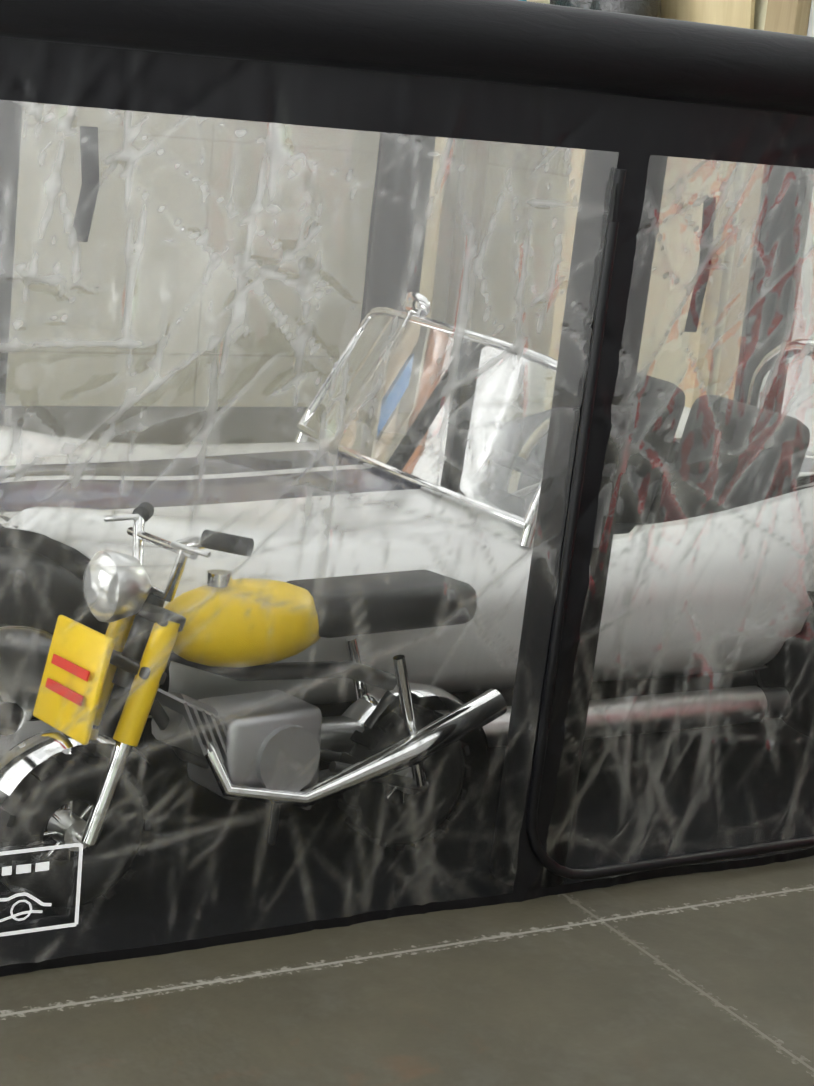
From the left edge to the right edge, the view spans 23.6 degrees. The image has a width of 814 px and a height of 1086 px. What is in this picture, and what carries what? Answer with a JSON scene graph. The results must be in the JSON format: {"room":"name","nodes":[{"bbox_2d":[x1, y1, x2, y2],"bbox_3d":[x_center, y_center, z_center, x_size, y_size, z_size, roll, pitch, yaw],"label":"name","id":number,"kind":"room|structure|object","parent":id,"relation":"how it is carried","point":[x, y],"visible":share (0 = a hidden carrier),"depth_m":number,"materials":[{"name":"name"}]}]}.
{"room":"garage","nodes":[
{"label":"garage","id":0,"kind":"room"},
{"bbox_2d":[6,105,463,406],"bbox_3d":[-3.205,-1.855,7.732,8.450,2.620,0.140,-2,15,-30],"label":"wall","id":1,"kind":"structure","parent":0,"point":[165,386],"depth_m":9.08,"materials":[{"name":"beige paint"}]},
{"bbox_2d":[0,406,813,1085],"bbox_3d":[-0.681,0.721,3.543,8.450,0.001,11.000,-2,15,-30],"label":"floor","id":2,"kind":"structure","parent":0,"point":[704,978],"depth_m":3.46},
{"bbox_2d":[0,670,813,965],"bbox_3d":[-0.012,0.448,4.984,3.880,0.002,2.110,-2,15,-30],"label":"floor mat","id":3,"kind":"object","parent":2,"relation":"on","point":[144,928],"depth_m":4.20,"materials":[{"name":"black"}]},
{"bbox_2d":[0,502,506,914],"bbox_3d":[-0.289,0.302,3.857,1.143,0.738,0.410,-4,13,-36],"label":"bike","id":4,"kind":"object","parent":3,"relation":"on","point":[80,659],"depth_m":3.73,"materials":[{"name":"yellow metal"}]},
{"bbox_2d":[0,292,813,839],"bbox_3d":[-0.078,-0.097,4.894,3.888,1.072,1.480,-2,15,-30],"label":"roadster","id":5,"kind":"object","parent":3,"relation":"on","point":[762,662],"depth_m":4.55,"materials":[{"name":"paint"}]},
{"bbox_2d":[0,0,813,976],"bbox_3d":[0.060,-0.401,4.751,4.108,1.781,2.442,-2,15,-30],"label":"display case","id":6,"kind":"object","parent":2,"relation":"on","point":[632,104],"visible":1,"depth_m":3.48,"materials":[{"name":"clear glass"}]},
{"bbox_2d":[419,137,440,296],"bbox_3d":[-1.998,-1.710,7.733,5.930,2.570,1.080,-2,15,-30],"label":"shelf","id":7,"kind":"object","parent":2,"relation":"on","point":[436,137],"depth_m":8.46,"materials":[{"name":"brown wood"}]},
{"bbox_2d":[550,0,660,17],"bbox_3d":[0.845,-2.287,8.250,0.360,0.384,0.660,-2,15,-30],"label":"plastic bag","id":8,"kind":"object","parent":7,"relation":"on","point":[651,8],"visible":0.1,"depth_m":7.99,"materials":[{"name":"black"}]},
{"bbox_2d":[426,137,734,410],"bbox_3d":[0.709,-1.159,8.217,0.800,1.800,1.050,-2,15,-30],"label":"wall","id":9,"kind":"structure","parent":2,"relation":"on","point":[559,337],"depth_m":7.98,"materials":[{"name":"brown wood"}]},
{"bbox_2d":[660,0,754,28],"bbox_3d":[1.212,-2.174,8.033,0.048,0.321,0.660,-2,15,-30],"label":"plywood board","id":10,"kind":"object","parent":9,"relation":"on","point":[737,13],"visible":0.33,"depth_m":7.95,"materials":[{"name":"brown wood"}]},
{"bbox_2d":[445,0,811,399],"bbox_3d":[0.881,-1.641,8.657,0.070,2.570,2.350,-2,15,-30],"label":"wall","id":11,"kind":"structure","parent":0,"point":[788,16],"depth_m":7.82,"materials":[{"name":"beige wood"}]},
{"bbox_2d":[471,0,813,451],"bbox_3d":[2.417,-0.957,6.261,0.140,2.620,8.700,-2,15,-30],"label":"wall","id":12,"kind":"structure","parent":0,"point":[760,13],"depth_m":8.43,"materials":[{"name":"beige paint"}]}
]}

